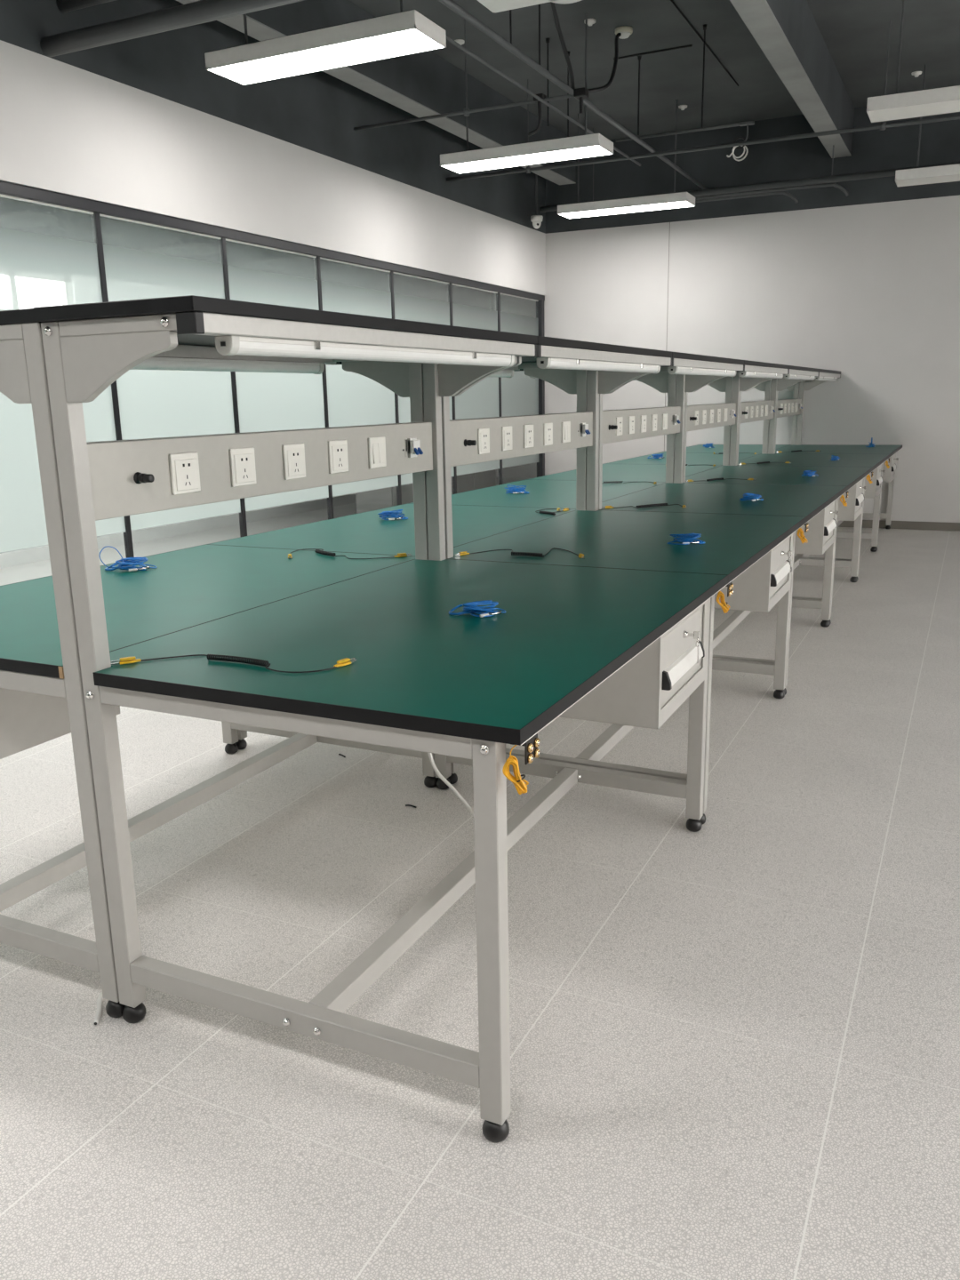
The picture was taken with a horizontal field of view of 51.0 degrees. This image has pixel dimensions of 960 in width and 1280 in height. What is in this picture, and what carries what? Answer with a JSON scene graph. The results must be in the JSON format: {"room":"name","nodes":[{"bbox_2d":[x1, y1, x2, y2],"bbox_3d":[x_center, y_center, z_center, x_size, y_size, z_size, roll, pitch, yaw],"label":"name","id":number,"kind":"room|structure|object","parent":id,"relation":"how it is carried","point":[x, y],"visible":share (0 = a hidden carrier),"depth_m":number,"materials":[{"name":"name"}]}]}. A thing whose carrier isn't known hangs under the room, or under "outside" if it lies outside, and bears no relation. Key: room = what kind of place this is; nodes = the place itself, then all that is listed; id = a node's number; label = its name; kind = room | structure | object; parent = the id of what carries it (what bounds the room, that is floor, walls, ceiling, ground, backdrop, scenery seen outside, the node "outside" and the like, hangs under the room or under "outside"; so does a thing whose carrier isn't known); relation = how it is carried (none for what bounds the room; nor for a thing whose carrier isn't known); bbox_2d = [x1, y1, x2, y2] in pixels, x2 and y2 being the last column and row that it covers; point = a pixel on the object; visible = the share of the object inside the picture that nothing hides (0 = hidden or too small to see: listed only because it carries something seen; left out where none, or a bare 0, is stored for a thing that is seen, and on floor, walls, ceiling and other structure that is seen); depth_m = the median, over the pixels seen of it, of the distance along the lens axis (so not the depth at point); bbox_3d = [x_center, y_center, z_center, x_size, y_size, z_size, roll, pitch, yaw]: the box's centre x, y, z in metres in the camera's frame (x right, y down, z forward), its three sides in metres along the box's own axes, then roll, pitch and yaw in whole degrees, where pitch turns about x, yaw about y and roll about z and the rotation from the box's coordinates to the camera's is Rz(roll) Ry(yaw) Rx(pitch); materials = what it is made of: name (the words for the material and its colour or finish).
{"room":"electronics workshop","nodes":[
{"label":"electronics workshop","id":0,"kind":"room"},
{"bbox_2d":[0,196,491,568],"bbox_3d":[-4.301,-2.082,7.497,0.150,3.300,20.500,5,15,25],"label":"wall","id":1,"kind":"structure","parent":0,"point":[26,228],"depth_m":10.12,"materials":[{"name":"paint"}]},
{"bbox_2d":[0,0,545,295],"bbox_3d":[-2.735,-2.648,3.735,0.120,1.432,15.530,5,15,25],"label":"wall","id":2,"kind":"structure","parent":0,"point":[142,124],"depth_m":6.20,"materials":[{"name":"paint"}]},
{"bbox_2d":[56,0,115,12],"bbox_3d":[1.169,-2.808,3.424,7.152,0.060,0.060,5,15,25],"label":"ceiling pipe","id":3,"kind":"object","parent":2,"relation":"attached to","point":[63,5],"visible":1,"depth_m":4.88,"materials":[{"name":"metal"}]},
{"bbox_2d":[40,0,304,56],"bbox_3d":[1.121,-2.573,3.369,7.152,0.084,0.084,5,15,25],"label":"ceiling pipe","id":4,"kind":"object","parent":2,"relation":"attached to","point":[201,12],"visible":1,"depth_m":4.57,"materials":[{"name":"metal"}]},
{"bbox_2d":[0,180,544,557],"bbox_3d":[-2.682,-0.815,4.169,0.070,2.338,15.530,5,15,25],"label":"window","id":5,"kind":"structure","parent":2,"relation":"in","point":[140,404],"depth_m":6.17,"materials":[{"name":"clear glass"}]},
{"bbox_2d":[0,477,959,1279],"bbox_3d":[1.092,0.092,5.310,12.000,0.100,20.600,5,15,25],"label":"floor","id":6,"kind":"structure","parent":0,"point":[734,1041],"depth_m":2.22,"materials":[{"name":"plastic"}]},
{"bbox_2d":[92,992,103,1025],"bbox_3d":[-0.842,0.815,2.226,0.015,0.013,0.116,-5,14,-14],"label":"cable","id":7,"kind":"object","parent":6,"relation":"on","point":[100,999],"visible":0.95,"depth_m":2.21,"materials":[{"name":"white plastic"}]},
{"bbox_2d":[0,308,437,1017],"bbox_3d":[-0.906,-0.095,2.877,0.963,1.479,1.505,5,15,25],"label":"workbench","id":8,"kind":"object","parent":6,"relation":"on","point":[42,697],"visible":0.57,"depth_m":2.54,"materials":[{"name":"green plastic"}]},
{"bbox_2d":[98,545,156,571],"bbox_3d":[-1.114,-0.257,3.171,0.166,0.075,0.090,-1,14,0],"label":"strap","id":9,"kind":"object","parent":8,"relation":"on","point":[124,564],"visible":1,"depth_m":3.17,"materials":[{"name":"blue plastic"}]},
{"bbox_2d":[130,356,324,374],"bbox_3d":[-0.787,-0.733,2.681,0.043,0.035,1.252,5,15,25],"label":"lamp","id":10,"kind":"object","parent":8,"relation":"attached to","point":[205,364],"depth_m":2.84,"materials":[{"name":"white plastic"}]},
{"bbox_2d":[288,548,411,559],"bbox_3d":[-0.465,-0.286,3.372,0.445,0.013,0.219,5,15,25],"label":"lead","id":11,"kind":"object","parent":8,"relation":"on","point":[400,555],"visible":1,"depth_m":3.37,"materials":[{"name":"black plastic"}]},
{"bbox_2d":[33,295,727,1142],"bbox_3d":[-0.064,-0.013,2.471,1.010,1.479,1.505,5,15,25],"label":"workbench","id":12,"kind":"object","parent":6,"relation":"on","point":[612,645],"visible":1,"depth_m":2.08,"materials":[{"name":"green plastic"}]},
{"bbox_2d":[168,451,200,495],"bbox_3d":[-0.637,-0.361,2.179,0.009,0.086,0.086,5,15,25],"label":"socket","id":13,"kind":"object","parent":12,"relation":"attached to","point":[184,467],"depth_m":2.17,"materials":[{"name":"beige plastic"}]},
{"bbox_2d":[110,653,356,672],"bbox_3d":[-0.496,0.041,2.019,0.488,0.013,0.103,2,14,12],"label":"lead","id":14,"kind":"object","parent":12,"relation":"on","point":[346,661],"visible":1,"depth_m":2.02,"materials":[{"name":"black plastic"}]},
{"bbox_2d":[229,447,256,487],"bbox_3d":[-0.552,-0.404,2.350,0.009,0.086,0.086,5,15,25],"label":"socket","id":15,"kind":"object","parent":12,"relation":"attached to","point":[243,460],"depth_m":2.34,"materials":[{"name":"beige plastic"}]},
{"bbox_2d":[282,442,305,479],"bbox_3d":[-0.465,-0.448,2.527,0.009,0.086,0.086,5,15,25],"label":"socket","id":16,"kind":"object","parent":12,"relation":"attached to","point":[293,453],"depth_m":2.52,"materials":[{"name":"beige plastic"}]},
{"bbox_2d":[328,440,348,473],"bbox_3d":[-0.379,-0.492,2.700,0.009,0.086,0.086,5,15,25],"label":"socket","id":17,"kind":"object","parent":12,"relation":"attached to","point":[338,450],"depth_m":2.69,"materials":[{"name":"beige plastic"}]},
{"bbox_2d":[214,336,514,367],"bbox_3d":[-0.187,-0.664,2.346,0.043,0.035,1.252,5,15,25],"label":"lamp","id":18,"kind":"object","parent":12,"relation":"attached to","point":[344,348],"depth_m":2.19,"materials":[{"name":"white plastic"}]},
{"bbox_2d":[368,436,386,468],"bbox_3d":[-0.291,-0.535,2.873,0.012,0.086,0.086,5,15,25],"label":"light switch","id":19,"kind":"object","parent":12,"relation":"attached to","point":[377,445],"depth_m":2.87,"materials":[{"name":"beige plastic"}]},
{"bbox_2d":[427,752,473,816],"bbox_3d":[-0.029,0.263,2.847,0.110,0.767,0.450,-8,15,-26],"label":"power cable","id":20,"kind":"object","parent":12,"relation":"hanging from","point":[430,756],"visible":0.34,"depth_m":3.01,"materials":[{"name":"white plastic"}]},
{"bbox_2d":[448,600,505,617],"bbox_3d":[-0.008,-0.077,2.428,0.139,0.033,0.080,0,14,5],"label":"strap","id":21,"kind":"object","parent":12,"relation":"on","point":[471,607],"visible":1,"depth_m":2.41,"materials":[{"name":"blue plastic"}]},
{"bbox_2d":[502,744,528,794],"bbox_3d":[0.058,0.208,1.631,0.043,0.087,0.021,-1,14,0],"label":"wire bundle","id":22,"kind":"object","parent":12,"relation":"hanging from","point":[517,780],"visible":1,"depth_m":1.63,"materials":[{"name":"yellow plastic"}]},
{"bbox_2d":[208,357,587,779],"bbox_3d":[-0.255,-0.424,4.191,0.963,1.479,1.505,5,15,25],"label":"workbench","id":23,"kind":"object","parent":6,"relation":"on","point":[365,532],"visible":0.22,"depth_m":4.16,"materials":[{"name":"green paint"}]},
{"bbox_2d":[377,509,407,519],"bbox_3d":[-0.378,-0.546,4.376,0.130,0.044,0.074,-1,14,0],"label":"strap","id":24,"kind":"object","parent":23,"relation":"on","point":[385,515],"visible":1,"depth_m":4.36,"materials":[{"name":"blue plastic"}]},
{"bbox_2d":[360,369,513,377],"bbox_3d":[-0.135,-1.063,3.995,0.043,0.035,1.252,5,15,25],"label":"lamp","id":25,"kind":"object","parent":23,"relation":"attached to","point":[504,373],"depth_m":4.45,"materials":[{"name":"white plastic"}]},
{"bbox_2d":[355,302,443,513],"bbox_3d":[-0.790,-2.264,10.343,0.465,2.190,1.200,5,15,25],"label":"workbench","id":26,"kind":"object","parent":6,"relation":"on","point":[373,500],"visible":0.06,"depth_m":10.02,"materials":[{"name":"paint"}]},
{"bbox_2d":[443,311,495,494],"bbox_3d":[-0.267,-2.528,11.396,0.465,2.190,1.190,5,15,25],"label":"workbench","id":27,"kind":"object","parent":6,"relation":"on","point":[478,480],"visible":0.09,"depth_m":11.47,"materials":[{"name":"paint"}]},
{"bbox_2d":[411,366,676,508],"bbox_3d":[0.397,-0.754,5.505,0.963,1.479,1.505,5,15,25],"label":"workbench","id":28,"kind":"object","parent":6,"relation":"on","point":[542,493],"visible":0.09,"depth_m":5.62,"materials":[{"name":"grey paint"}]},
{"bbox_2d":[504,484,528,494],"bbox_3d":[0.198,-0.815,5.444,0.137,0.044,0.074,3,14,17],"label":"strap","id":29,"kind":"object","parent":28,"relation":"on","point":[514,489],"visible":1,"depth_m":5.43,"materials":[{"name":"blue plastic"}]},
{"bbox_2d":[440,336,806,823],"bbox_3d":[0.588,-0.342,3.785,1.010,1.479,1.505,5,15,25],"label":"workbench","id":30,"kind":"object","parent":6,"relation":"on","point":[755,552],"visible":0.66,"depth_m":3.70,"materials":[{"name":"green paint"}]},
{"bbox_2d":[477,427,489,454],"bbox_3d":[0.014,-0.691,3.493,0.009,0.086,0.086,5,15,25],"label":"socket","id":31,"kind":"object","parent":30,"relation":"attached to","point":[483,433],"depth_m":3.48,"materials":[{"name":"beige plastic"}]},
{"bbox_2d":[501,425,512,450],"bbox_3d":[0.099,-0.734,3.664,0.009,0.086,0.086,5,15,25],"label":"socket","id":32,"kind":"object","parent":30,"relation":"attached to","point":[507,431],"depth_m":3.65,"materials":[{"name":"beige plastic"}]},
{"bbox_2d":[454,547,584,559],"bbox_3d":[0.151,-0.298,3.373,0.435,0.013,0.210,2,14,15],"label":"lead","id":33,"kind":"object","parent":30,"relation":"on","point":[463,553],"visible":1,"depth_m":3.32,"materials":[{"name":"black plastic"}]},
{"bbox_2d":[523,424,533,447],"bbox_3d":[0.187,-0.778,3.841,0.009,0.086,0.086,5,15,25],"label":"socket","id":34,"kind":"object","parent":30,"relation":"attached to","point":[528,428],"depth_m":3.83,"materials":[{"name":"beige plastic"}]},
{"bbox_2d":[543,422,552,445],"bbox_3d":[0.273,-0.821,4.014,0.009,0.086,0.086,5,15,25],"label":"socket","id":35,"kind":"object","parent":30,"relation":"attached to","point":[548,427],"depth_m":4.00,"materials":[{"name":"beige plastic"}]},
{"bbox_2d":[561,421,570,442],"bbox_3d":[0.360,-0.865,4.187,0.012,0.086,0.086,5,15,25],"label":"light switch","id":36,"kind":"object","parent":30,"relation":"attached to","point":[565,425],"depth_m":4.17,"materials":[{"name":"beige plastic"}]},
{"bbox_2d":[536,357,660,373],"bbox_3d":[0.464,-0.993,3.659,0.043,0.035,1.252,5,15,25],"label":"lamp","id":37,"kind":"object","parent":30,"relation":"attached to","point":[628,364],"depth_m":3.57,"materials":[{"name":"white plastic"}]},
{"bbox_2d":[666,532,705,544],"bbox_3d":[0.720,-0.355,3.511,0.132,0.038,0.076,2,14,11],"label":"strap","id":38,"kind":"object","parent":30,"relation":"on","point":[687,539],"visible":1,"depth_m":3.49,"materials":[{"name":"blue plastic"}]},
{"bbox_2d":[716,590,730,613],"bbox_3d":[0.712,-0.121,2.945,0.045,0.086,0.021,-1,14,0],"label":"wire bundle","id":39,"kind":"object","parent":30,"relation":"hanging from","point":[724,606],"visible":0.98,"depth_m":2.94,"materials":[{"name":"yellow plastic"}]},
{"bbox_2d":[529,376,733,481],"bbox_3d":[1.048,-1.083,6.818,0.963,1.479,1.505,5,15,25],"label":"workbench","id":40,"kind":"object","parent":6,"relation":"on","point":[611,472],"visible":0.08,"depth_m":6.98,"materials":[{"name":"grey paint"}]},
{"bbox_2d":[604,379,771,464],"bbox_3d":[1.700,-1.413,8.132,0.963,1.479,1.505,5,15,25],"label":"workbench","id":41,"kind":"object","parent":6,"relation":"on","point":[692,458],"visible":0.06,"depth_m":8.30,"materials":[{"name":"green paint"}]},
{"bbox_2d":[598,351,847,695],"bbox_3d":[1.239,-0.672,5.098,1.010,1.479,1.505,5,15,25],"label":"workbench","id":42,"kind":"object","parent":6,"relation":"on","point":[818,503],"visible":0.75,"depth_m":5.13,"materials":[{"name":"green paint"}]},
{"bbox_2d":[616,416,623,435],"bbox_3d":[0.666,-1.020,4.806,0.009,0.086,0.086,5,15,25],"label":"socket","id":43,"kind":"object","parent":42,"relation":"attached to","point":[619,420],"depth_m":4.80,"materials":[{"name":"beige plastic"}]},
{"bbox_2d":[628,416,634,433],"bbox_3d":[0.751,-1.063,4.978,0.009,0.086,0.086,5,15,25],"label":"socket","id":44,"kind":"object","parent":42,"relation":"attached to","point":[631,419],"depth_m":4.96,"materials":[{"name":"beige plastic"}]},
{"bbox_2d":[640,415,646,432],"bbox_3d":[0.839,-1.107,5.154,0.009,0.086,0.086,5,15,25],"label":"socket","id":45,"kind":"object","parent":42,"relation":"attached to","point":[643,418],"depth_m":5.13,"materials":[{"name":"beige plastic"}]},
{"bbox_2d":[601,503,686,508],"bbox_3d":[0.763,-0.629,4.694,0.385,0.013,0.174,1,14,10],"label":"lead","id":46,"kind":"object","parent":42,"relation":"on","point":[661,504],"visible":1,"depth_m":4.66,"materials":[{"name":"black plastic"}]},
{"bbox_2d":[651,414,657,431],"bbox_3d":[0.924,-1.151,5.327,0.009,0.086,0.086,5,15,25],"label":"socket","id":47,"kind":"object","parent":42,"relation":"attached to","point":[654,417],"depth_m":5.31,"materials":[{"name":"beige plastic"}]},
{"bbox_2d":[667,366,736,376],"bbox_3d":[1.116,-1.323,4.973,0.043,0.035,1.252,5,15,25],"label":"lamp","id":48,"kind":"object","parent":42,"relation":"attached to","point":[708,371],"depth_m":4.89,"materials":[{"name":"white plastic"}]},
{"bbox_2d":[739,493,763,501],"bbox_3d":[1.313,-0.690,4.857,0.120,0.036,0.070,-2,14,-5],"label":"strap","id":49,"kind":"object","parent":42,"relation":"on","point":[748,497],"visible":1,"depth_m":4.85,"materials":[{"name":"blue plastic"}]},
{"bbox_2d":[661,382,799,453],"bbox_3d":[2.351,-1.742,9.446,0.963,1.479,1.505,5,15,25],"label":"workbench","id":50,"kind":"object","parent":6,"relation":"on","point":[698,448],"visible":0.05,"depth_m":9.71,"materials":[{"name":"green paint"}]},
{"bbox_2d":[682,360,872,624],"bbox_3d":[1.891,-1.001,6.412,1.010,1.479,1.505,5,15,25],"label":"workbench","id":51,"kind":"object","parent":6,"relation":"on","point":[702,416],"visible":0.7,"depth_m":6.48,"materials":[{"name":"grey paint"}]},
{"bbox_2d":[738,371,783,378],"bbox_3d":[1.767,-1.652,6.287,0.043,0.035,1.252,5,15,25],"label":"lamp","id":52,"kind":"object","parent":51,"relation":"attached to","point":[749,374],"depth_m":6.18,"materials":[{"name":"white plastic"}]},
{"bbox_2d":[736,365,889,579],"bbox_3d":[2.542,-1.331,7.726,1.010,1.479,1.505,5,15,25],"label":"workbench","id":53,"kind":"object","parent":6,"relation":"on","point":[748,412],"visible":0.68,"depth_m":7.81,"materials":[{"name":"grey paint"}]},
{"bbox_2d":[784,374,815,380],"bbox_3d":[2.419,-1.982,7.601,0.043,0.035,1.252,5,15,25],"label":"lamp","id":54,"kind":"object","parent":53,"relation":"attached to","point":[810,377],"depth_m":7.48,"materials":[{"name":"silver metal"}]},
{"bbox_2d":[774,368,902,550],"bbox_3d":[3.194,-1.660,9.040,1.010,1.479,1.505,5,15,25],"label":"workbench","id":55,"kind":"object","parent":6,"relation":"on","point":[788,407],"visible":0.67,"depth_m":9.19,"materials":[{"name":"grey paint"}]},
{"bbox_2d":[814,376,838,381],"bbox_3d":[3.070,-2.311,8.914,0.043,0.035,1.252,5,15,25],"label":"lamp","id":56,"kind":"object","parent":55,"relation":"attached to","point":[819,378],"depth_m":8.81,"materials":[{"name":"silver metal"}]},
{"bbox_2d":[491,292,535,478],"bbox_3d":[1.505,-4.212,15.867,2.828,3.300,0.100,5,15,25],"label":"window pane","id":57,"kind":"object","parent":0,"point":[515,309],"depth_m":16.07,"materials":[{"name":"glass"}]},
{"bbox_2d":[348,0,959,140],"bbox_3d":[1.292,-3.034,1.641,9.152,0.150,15.830,5,15,25],"label":"ceiling","id":58,"kind":"structure","parent":0,"point":[854,33],"depth_m":7.55,"materials":[{"name":"concrete"}]},
{"bbox_2d":[204,0,446,85],"bbox_3d":[-0.773,-3.243,4.804,1.200,0.850,0.300,5,15,25],"label":"ceiling light","id":59,"kind":"object","parent":58,"relation":"hanging from","point":[403,33],"visible":1,"depth_m":4.81,"materials":[{"name":"white plastic"}]},
{"bbox_2d":[208,28,442,84],"bbox_3d":[-0.766,-2.835,4.902,1.183,0.009,0.283,5,15,25],"label":"diffuser","id":60,"kind":"object","parent":59,"relation":"attached to","point":[372,44],"depth_m":4.85,"materials":[{"name":"white plastic"}]},
{"bbox_2d":[176,0,575,184],"bbox_3d":[-2.451,-3.099,3.378,0.175,0.400,15.350,5,15,25],"label":"duct","id":61,"kind":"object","parent":58,"relation":"attached to","point":[424,84],"depth_m":7.33,"materials":[{"name":"metal"}]},
{"bbox_2d":[353,19,574,130],"bbox_3d":[-0.129,-3.878,6.831,1.732,0.594,0.038,5,15,25],"label":"conduit","id":62,"kind":"object","parent":58,"relation":"hanging from","point":[467,110],"visible":0.86,"depth_m":6.86,"materials":[{"name":"metal"}]},
{"bbox_2d":[533,93,546,103],"bbox_3d":[0.396,-3.528,6.658,0.070,0.141,0.070,5,15,25],"label":"junction box","id":63,"kind":"object","parent":62,"relation":"attached to","point":[540,95],"visible":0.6,"depth_m":6.62,"materials":[{"name":"black plastic"}]},
{"bbox_2d":[528,101,541,135],"bbox_3d":[0.366,-3.470,6.699,0.110,0.202,0.036,12,19,43],"label":"cable","id":64,"kind":"object","parent":63,"relation":"attached to","point":[538,128],"visible":0.97,"depth_m":6.67,"materials":[{"name":"black plastic"}]},
{"bbox_2d":[550,1,575,88],"bbox_3d":[0.401,-3.617,5.683,0.053,0.545,1.730,2,14,13],"label":"cable","id":65,"kind":"object","parent":62,"relation":"attached to","point":[553,5],"visible":0.96,"depth_m":6.14,"materials":[{"name":"black plastic"}]},
{"bbox_2d":[573,87,588,114],"bbox_3d":[0.657,-3.495,6.537,0.080,0.144,0.080,5,15,25],"label":"junction box","id":66,"kind":"object","parent":62,"relation":"attached to","point":[580,93],"visible":1,"depth_m":6.51,"materials":[{"name":"black plastic"}]},
{"bbox_2d":[587,32,621,93],"bbox_3d":[0.869,-3.878,6.744,0.129,0.538,0.670,5,15,25],"label":"cable","id":67,"kind":"object","parent":66,"relation":"attached to","point":[615,62],"visible":0.98,"depth_m":6.69,"materials":[{"name":"black plastic"}]},
{"bbox_2d":[509,9,511,44],"bbox_3d":[0.177,-3.702,5.842,0.032,0.480,0.030,5,15,25],"label":"rod","id":68,"kind":"object","parent":58,"relation":"hanging from","point":[510,17],"visible":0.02,"depth_m":5.87,"materials":[{"name":"black metal"}]},
{"bbox_2d":[438,0,639,144],"bbox_3d":[0.177,-3.469,5.901,0.032,0.034,5.200,5,15,25],"label":"conduit","id":69,"kind":"object","parent":68,"relation":"hanging from","point":[438,0],"visible":0.19,"depth_m":6.12,"materials":[{"name":"metal"}]},
{"bbox_2d":[615,121,754,142],"bbox_3d":[1.594,-3.990,7.904,1.100,0.024,0.023,5,15,25],"label":"conduit","id":70,"kind":"object","parent":69,"relation":"attached to","point":[736,124],"visible":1,"depth_m":7.90,"materials":[{"name":"metal"}]},
{"bbox_2d":[440,13,613,173],"bbox_3d":[0.310,-3.791,6.989,1.200,0.850,0.300,5,15,25],"label":"ceiling light","id":71,"kind":"object","parent":58,"relation":"hanging from","point":[585,146],"visible":0.94,"depth_m":6.98,"materials":[{"name":"white"}]},
{"bbox_2d":[442,145,610,173],"bbox_3d":[0.318,-3.383,7.088,1.183,0.009,0.283,5,15,25],"label":"diffuser","id":72,"kind":"object","parent":71,"relation":"attached to","point":[544,154],"depth_m":7.04,"materials":[{"name":"white plastic"}]},
{"bbox_2d":[477,0,581,12],"bbox_3d":[0.158,-3.043,3.943,0.455,0.870,0.575,5,15,25],"label":"ceiling light","id":73,"kind":"object","parent":58,"relation":"hanging from","point":[493,5],"visible":1,"depth_m":4.21,"materials":[{"name":"paint"}]},
{"bbox_2d":[530,174,543,228],"bbox_3d":[0.552,-4.476,9.832,0.120,0.864,0.119,5,15,25],"label":"dome camera","id":74,"kind":"object","parent":58,"relation":"hanging from","point":[536,220],"visible":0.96,"depth_m":9.87,"materials":[{"name":"paint"}]},
{"bbox_2d":[538,3,540,64],"bbox_3d":[0.369,-3.801,6.237,0.032,0.480,0.030,5,15,25],"label":"rod","id":75,"kind":"object","parent":58,"relation":"hanging from","point":[540,4],"visible":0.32,"depth_m":6.24,"materials":[{"name":"black metal"}]},
{"bbox_2d":[567,51,570,136],"bbox_3d":[0.658,-4.027,7.513,0.032,0.650,0.030,5,15,25],"label":"rod","id":76,"kind":"object","parent":58,"relation":"hanging from","point":[569,52],"visible":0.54,"depth_m":7.51,"materials":[{"name":"black metal"}]},
{"bbox_2d":[615,25,632,39],"bbox_3d":[0.999,-4.217,6.998,0.124,0.052,0.123,5,15,25],"label":"smoke detector","id":77,"kind":"object","parent":58,"relation":"attached to","point":[626,31],"visible":0.96,"depth_m":6.96,"materials":[{"name":"beige plastic"}]},
{"bbox_2d":[557,99,695,218],"bbox_3d":[1.303,-4.293,8.991,1.200,0.850,0.300,5,15,25],"label":"ceiling light","id":78,"kind":"object","parent":58,"relation":"hanging from","point":[681,199],"visible":1,"depth_m":8.98,"materials":[{"name":"white metal"}]},
{"bbox_2d":[560,200,693,218],"bbox_3d":[1.311,-3.885,9.089,1.183,0.009,0.283,5,15,25],"label":"diffuser","id":79,"kind":"object","parent":78,"relation":"attached to","point":[629,206],"depth_m":9.04,"materials":[{"name":"white plastic"}]},
{"bbox_2d":[637,55,641,135],"bbox_3d":[1.201,-4.112,7.611,0.032,0.550,0.030,5,15,25],"label":"rod","id":80,"kind":"object","parent":58,"relation":"hanging from","point":[640,56],"visible":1,"depth_m":7.60,"materials":[{"name":"black metal"}]},
{"bbox_2d":[439,0,707,189],"bbox_3d":[0.663,-3.585,6.660,0.032,0.034,7.000,5,15,25],"label":"conduit","id":81,"kind":"object","parent":80,"relation":"hanging from","point":[450,4],"visible":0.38,"depth_m":6.15,"materials":[{"name":"metal"}]},
{"bbox_2d":[613,44,692,60],"bbox_3d":[1.274,-4.353,7.460,0.600,0.016,0.017,6,15,26],"label":"cable","id":82,"kind":"object","parent":58,"relation":"attached to","point":[690,45],"visible":0.94,"depth_m":7.44,"materials":[{"name":"black plastic"}]},
{"bbox_2d":[446,19,959,181],"bbox_3d":[3.699,-3.839,6.578,8.852,0.694,0.038,5,15,25],"label":"conduit","id":83,"kind":"object","parent":58,"relation":"hanging from","point":[882,126],"visible":1,"depth_m":7.53,"materials":[{"name":"metal"}]},
{"bbox_2d":[445,34,640,166],"bbox_3d":[0.480,-3.420,6.483,0.017,0.018,3.740,5,15,25],"label":"conduit","id":84,"kind":"object","parent":83,"relation":"attached to","point":[448,38],"visible":0.66,"depth_m":6.01,"materials":[{"name":"metal"}]},
{"bbox_2d":[669,0,738,86],"bbox_3d":[1.442,-4.224,6.914,0.012,0.016,3.200,5,15,25],"label":"cable","id":85,"kind":"object","parent":58,"relation":"attached to","point":[671,1],"visible":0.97,"depth_m":7.19,"materials":[{"name":"black plastic"}]},
{"bbox_2d":[701,24,707,127],"bbox_3d":[1.558,-3.926,7.023,0.032,0.650,0.030,5,15,25],"label":"rod","id":86,"kind":"object","parent":58,"relation":"hanging from","point":[705,25],"visible":1,"depth_m":7.01,"materials":[{"name":"black metal"}]},
{"bbox_2d":[539,128,959,212],"bbox_3d":[4.508,-4.204,8.041,8.702,0.700,0.056,5,15,25],"label":"ceiling pipe","id":87,"kind":"object","parent":58,"relation":"hanging from","point":[884,172],"visible":0.59,"depth_m":8.94,"materials":[{"name":"metal"}]},
{"bbox_2d":[695,191,798,203],"bbox_3d":[2.321,-4.043,9.313,1.203,0.114,0.066,5,15,25],"label":"conduit","id":88,"kind":"object","parent":87,"relation":"attached to","point":[785,193],"visible":0.89,"depth_m":9.20,"materials":[{"name":"metal"}]},
{"bbox_2d":[694,183,848,199],"bbox_3d":[2.493,-4.024,9.164,1.642,0.119,0.066,5,15,25],"label":"conduit","id":89,"kind":"object","parent":87,"relation":"attached to","point":[835,185],"visible":0.92,"depth_m":9.05,"materials":[{"name":"metal"}]},
{"bbox_2d":[729,0,854,158],"bbox_3d":[-0.074,-2.895,2.348,0.170,0.400,15.520,5,15,25],"label":"ceiling beam","id":90,"kind":"structure","parent":58,"relation":"attached to","point":[788,32],"depth_m":6.84,"materials":[{"name":"paint"}]},
{"bbox_2d":[866,0,959,122],"bbox_3d":[2.905,-3.550,5.786,1.200,0.850,0.300,5,15,25],"label":"ceiling light","id":91,"kind":"object","parent":58,"relation":"hanging from","point":[944,100],"visible":1,"depth_m":5.95,"materials":[{"name":"paint"}]},
{"bbox_2d":[868,99,959,121],"bbox_3d":[2.913,-3.143,5.884,1.183,0.009,0.283,5,15,25],"label":"diffuser","id":92,"kind":"object","parent":91,"relation":"attached to","point":[903,108],"depth_m":5.99,"materials":[{"name":"white plastic"}]},
{"bbox_2d":[895,64,959,186],"bbox_3d":[3.902,-4.054,7.796,1.200,0.850,0.300,5,15,25],"label":"ceiling light","id":93,"kind":"object","parent":58,"relation":"hanging from","point":[950,172],"visible":0.99,"depth_m":7.96,"materials":[{"name":"paint"}]},
{"bbox_2d":[896,174,959,186],"bbox_3d":[3.910,-3.647,7.894,1.183,0.009,0.283,5,15,25],"label":"diffuser","id":94,"kind":"object","parent":93,"relation":"attached to","point":[901,180],"depth_m":8.00,"materials":[{"name":"white plastic"}]},
{"bbox_2d":[726,120,754,160],"bbox_3d":[2.002,-3.833,7.748,0.204,0.272,0.052,5,15,25],"label":"cable coil","id":95,"kind":"object","parent":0,"point":[746,123],"visible":0.75,"depth_m":7.74,"materials":[{"name":"paint"}]},
{"bbox_2d":[535,106,959,522],"bbox_3d":[4.711,-2.845,8.945,9.072,3.770,0.120,5,15,25],"label":"wall","id":96,"kind":"structure","parent":0,"point":[863,284],"depth_m":9.60,"materials":[{"name":"paint"}]},
{"bbox_2d":[664,222,670,451],"bbox_3d":[1.903,-2.698,10.304,0.005,2.952,0.003,5,15,25],"label":"trim","id":97,"kind":"structure","parent":96,"relation":"attached to","point":[669,222],"depth_m":10.14,"materials":[{"name":"grey plastic"}]},
{"bbox_2d":[837,520,959,531],"bbox_3d":[4.726,-1.035,9.316,8.852,0.078,0.012,5,15,25],"label":"baseboard","id":98,"kind":"structure","parent":96,"relation":"attached to","point":[866,524],"depth_m":9.60,"materials":[{"name":"grey plastic"}]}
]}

